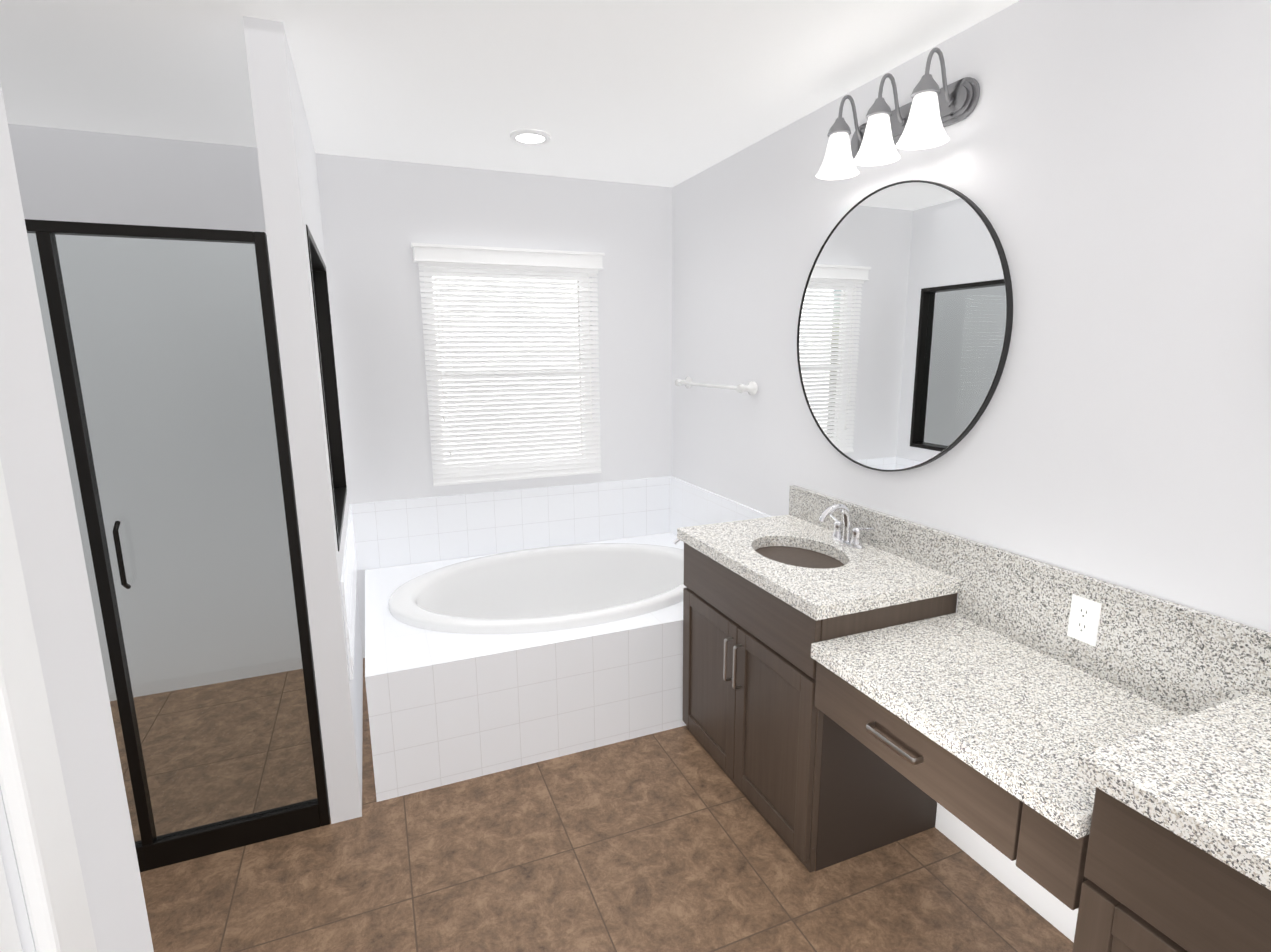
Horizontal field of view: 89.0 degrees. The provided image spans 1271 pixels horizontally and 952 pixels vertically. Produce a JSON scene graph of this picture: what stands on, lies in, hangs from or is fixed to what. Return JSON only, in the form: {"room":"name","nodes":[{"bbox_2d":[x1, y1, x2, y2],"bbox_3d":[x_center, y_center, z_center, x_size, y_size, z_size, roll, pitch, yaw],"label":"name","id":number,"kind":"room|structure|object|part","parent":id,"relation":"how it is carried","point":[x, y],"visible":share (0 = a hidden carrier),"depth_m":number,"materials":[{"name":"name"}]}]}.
{"room":"bathroom","nodes":[
{"label":"bathroom","id":0,"kind":"room"},
{"bbox_2d":[0,83,153,951],"bbox_3d":[-0.181,0.434,-0.373,0.100,2.550,2.340,-5,12,-22],"label":"wall","id":1,"kind":"structure","parent":0,"point":[34,462],"depth_m":0.62,"materials":[{"name":"white paint"}]},
{"bbox_2d":[0,852,22,951],"bbox_3d":[-0.331,0.543,0.191,0.106,2.108,0.792,-5,12,-22],"label":"door","id":2,"kind":"structure","parent":1,"relation":"in","point":[9,939],"depth_m":0.51,"materials":[{"name":"white"}]},
{"bbox_2d":[0,459,96,951],"bbox_3d":[-0.335,0.516,0.184,0.015,2.180,0.920,-5,12,-22],"label":"door frame","id":3,"kind":"structure","parent":1,"relation":"attached to","point":[32,785],"depth_m":0.53,"materials":[{"name":"white"}]},
{"bbox_2d":[243,16,362,823],"bbox_3d":[-1.285,-0.143,2.655,0.100,2.550,1.320,-5,12,-22],"label":"wall","id":4,"kind":"structure","parent":0,"point":[288,174],"depth_m":2.04,"materials":[{"name":"white paint"}]},
{"bbox_2d":[341,504,356,679],"bbox_3d":[-1.238,0.432,2.811,0.009,0.360,1.249,-5,12,-22],"label":"wall tile","id":5,"kind":"structure","parent":4,"relation":"attached to","point":[349,578],"depth_m":2.54,"materials":[{"name":"white tile"}]},
{"bbox_2d":[8,123,671,657],"bbox_3d":[-1.235,-0.295,3.439,3.100,2.550,0.120,-5,12,-22],"label":"wall","id":6,"kind":"structure","parent":0,"point":[380,217],"depth_m":3.31,"materials":[{"name":"white paint"}]},
{"bbox_2d":[411,243,604,485],"bbox_3d":[-0.645,-0.589,3.523,1.010,1.235,0.070,-5,12,-22],"label":"window blind","id":7,"kind":"object","parent":6,"relation":"in","point":[460,256],"depth_m":3.51,"materials":[{"name":"white plastic"}]},
{"bbox_2d":[434,262,450,454],"bbox_3d":[-1.001,-0.593,3.357,0.030,0.987,0.010,-5,12,-22],"label":"blind cord","id":8,"kind":"object","parent":7,"relation":"hanging from","point":[434,262],"depth_m":3.35,"materials":[{"name":"white fabric"}]},
{"bbox_2d":[447,267,459,472],"bbox_3d":[-0.958,-0.522,3.415,0.002,1.130,0.006,-5,12,-22],"label":"blind cord","id":9,"kind":"object","parent":7,"relation":"hanging from","point":[452,355],"depth_m":3.40,"materials":[{"name":"white fabric"}]},
{"bbox_3d":[-0.648,-0.546,3.540,0.950,1.117,0.012,-5,12,-22],"label":"window blind slats","id":10,"kind":"part","parent":7,"relation":"part of","materials":[{"name":"white plastic"}]},
{"bbox_2d":[573,272,577,455],"bbox_3d":[-0.338,-0.575,3.664,0.002,1.130,0.006,-5,12,-22],"label":"blind cord","id":11,"kind":"object","parent":7,"relation":"hanging from","point":[573,272],"depth_m":3.65,"materials":[{"name":"white fabric"}]},
{"bbox_2d":[424,271,592,473],"bbox_3d":[-0.684,-0.574,3.622,0.896,1.116,0.070,-5,12,-22],"label":"window","id":12,"kind":"structure","parent":6,"relation":"in","point":[509,354],"depth_m":3.59,"materials":[{"name":"white glass"}]},
{"bbox_2d":[349,476,670,570],"bbox_3d":[-0.632,0.251,3.723,1.837,0.360,0.009,-5,12,-22],"label":"wall tile","id":13,"kind":"structure","parent":6,"relation":"attached to","point":[391,533],"depth_m":3.67,"materials":[{"name":"white tile"}]},
{"bbox_2d":[438,466,594,478],"bbox_3d":[-0.660,-0.022,3.681,0.900,0.012,0.031,-5,12,-22],"label":"window sill","id":14,"kind":"structure","parent":6,"relation":"attached to","point":[515,472],"depth_m":3.66,"materials":[{"name":"white"}]},
{"bbox_2d":[0,0,1018,186],"bbox_3d":[-0.627,-1.115,0.676,4.100,0.100,5.320,-5,12,-22],"label":"ceiling","id":15,"kind":"structure","parent":0,"point":[668,93],"depth_m":2.15,"materials":[{"name":"white paint"}]},
{"bbox_2d":[510,129,550,144],"bbox_3d":[-0.457,-1.473,2.814,0.176,0.012,0.176,-5,12,-22],"label":"recessed light","id":16,"kind":"object","parent":15,"relation":"in","point":[530,137],"visible":0.88,"depth_m":2.80,"materials":[{"name":"white plastic"}]},
{"bbox_2d":[140,658,1073,951],"bbox_3d":[-0.608,1.467,1.175,4.100,0.060,5.320,-5,12,-22],"label":"floor","id":17,"kind":"structure","parent":0,"point":[668,840],"depth_m":2.02,"materials":[{"name":"tile"}]},
{"bbox_2d":[25,219,346,871],"bbox_3d":[-1.735,0.168,2.438,1.150,2.028,1.235,-5,12,-22],"label":"shower","id":18,"kind":"object","parent":17,"relation":"on","point":[163,352],"visible":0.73,"depth_m":1.98,"materials":[{"name":"grey"}]},
{"bbox_3d":[-1.287,-0.354,2.614,0.108,1.076,1.076,-5,12,-22],"label":"lite frame","id":19,"kind":"part","parent":18,"relation":"part of","materials":[{"name":"black metal"}]},
{"bbox_3d":[-1.287,-0.354,2.614,0.006,1.024,1.024,-5,12,-22],"label":"lite glass","id":20,"kind":"part","parent":18,"relation":"part of","materials":[{"name":"clear glass"}]},
{"bbox_2d":[365,532,685,801],"bbox_3d":[-0.368,0.689,3.223,1.788,0.687,1.248,-5,12,-22],"label":"bathtub","id":21,"kind":"object","parent":17,"relation":"on","point":[478,666],"visible":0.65,"depth_m":2.66,"materials":[{"name":"white ceramic"}]},
{"bbox_2d":[677,537,1270,951],"bbox_3d":[0.922,0.883,1.698,0.586,0.865,2.530,-5,12,-22],"label":"bathroom vanity","id":22,"kind":"object","parent":17,"relation":"on","point":[857,679],"depth_m":1.69,"materials":[{"name":"brown wood"}]},
{"bbox_2d":[677,513,964,616],"bbox_3d":[0.609,0.292,2.369,0.573,0.045,0.910,-5,12,-22],"label":"countertop","id":23,"kind":"structure","parent":22,"relation":"on","point":[877,575],"depth_m":2.15,"materials":[{"name":"white stone"}]},
{"bbox_2d":[749,537,852,572],"bbox_3d":[0.594,0.383,2.380,0.343,0.161,0.460,-5,12,-22],"label":"sink","id":24,"kind":"object","parent":23,"relation":"in","point":[799,555],"depth_m":2.44,"materials":[{"name":"ceramic"}]},
{"bbox_2d":[813,501,876,548],"bbox_3d":[0.748,0.181,2.405,0.160,0.158,0.254,-5,12,-22],"label":"faucet","id":25,"kind":"object","parent":23,"relation":"on","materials":[{"name":"silver metal"}]},
{"bbox_3d":[0.640,0.664,1.610,0.031,0.017,0.166,-5,12,-22],"label":"desk pull","id":26,"kind":"part","parent":22,"relation":"part of","materials":[{"name":"silver metal"}]},
{"bbox_3d":[0.687,0.677,1.563,0.020,0.158,0.775,-5,12,-22],"label":"desk drawer","id":27,"kind":"part","parent":22,"relation":"part of","materials":[{"name":"brown wood"}]},
{"bbox_2d":[1067,594,1101,645],"bbox_3d":[1.170,0.376,1.689,0.008,0.116,0.072,-5,12,-22],"label":"electrical outlet plate","id":28,"kind":"object","parent":22,"relation":"attached to","point":[1084,619],"visible":1,"depth_m":1.69,"materials":[{"name":"white plastic"}]},
{"bbox_2d":[1073,689,1270,880],"bbox_3d":[1.239,0.579,0.863,0.573,0.045,0.915,-5,12,-22],"label":"countertop","id":29,"kind":"structure","parent":22,"relation":"on","point":[1205,771],"depth_m":1.12,"materials":[{"name":"white stone"}]},
{"bbox_2d":[671,0,1270,632],"bbox_3d":[1.233,0.028,1.671,0.100,2.550,5.320,-5,12,-22],"label":"wall","id":30,"kind":"structure","parent":0,"point":[1103,166],"depth_m":1.67,"materials":[{"name":"white paint"}]},
{"bbox_2d":[675,376,757,394],"bbox_3d":[0.394,-0.474,3.377,0.082,0.068,0.755,-5,12,-22],"label":"towel rail","id":31,"kind":"object","parent":30,"relation":"attached to","point":[750,387],"visible":1,"depth_m":3.19,"materials":[{"name":"white ceramic"}]},
{"bbox_2d":[670,476,771,535],"bbox_3d":[0.460,0.286,3.499,0.009,0.360,1.259,-5,12,-22],"label":"wall tiles","id":32,"kind":"structure","parent":30,"relation":"attached to","point":[692,505],"depth_m":3.70,"materials":[{"name":"white tile"}]},
{"bbox_2d":[816,47,979,179],"bbox_3d":[0.803,-1.154,2.081,0.199,0.259,0.540,-5,12,-22],"label":"sconce","id":33,"kind":"object","parent":30,"relation":"attached to","point":[928,114],"visible":1,"depth_m":2.04,"materials":[{"name":"white glass"}]},
{"bbox_3d":[0.707,-1.122,2.256,0.146,0.132,0.146,-5,12,-22],"label":"lamp shade","id":34,"kind":"part","parent":33,"relation":"part of","materials":[{"name":"white glass"}]},
{"bbox_3d":[0.779,-1.089,2.083,0.146,0.132,0.146,-5,12,-22],"label":"lamp shade","id":35,"kind":"part","parent":33,"relation":"part of","materials":[{"name":"white glass"}]},
{"bbox_3d":[0.852,-1.056,1.911,0.146,0.132,0.146,-5,12,-22],"label":"lamp shade","id":36,"kind":"part","parent":33,"relation":"part of","materials":[{"name":"white glass"}]},
{"bbox_2d":[797,180,1012,471],"bbox_3d":[0.873,-0.504,2.278,0.022,0.980,0.980,-5,12,-22],"label":"mirror","id":37,"kind":"object","parent":30,"relation":"attached to","point":[905,323],"visible":0.98,"depth_m":2.18,"materials":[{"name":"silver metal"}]}
]}

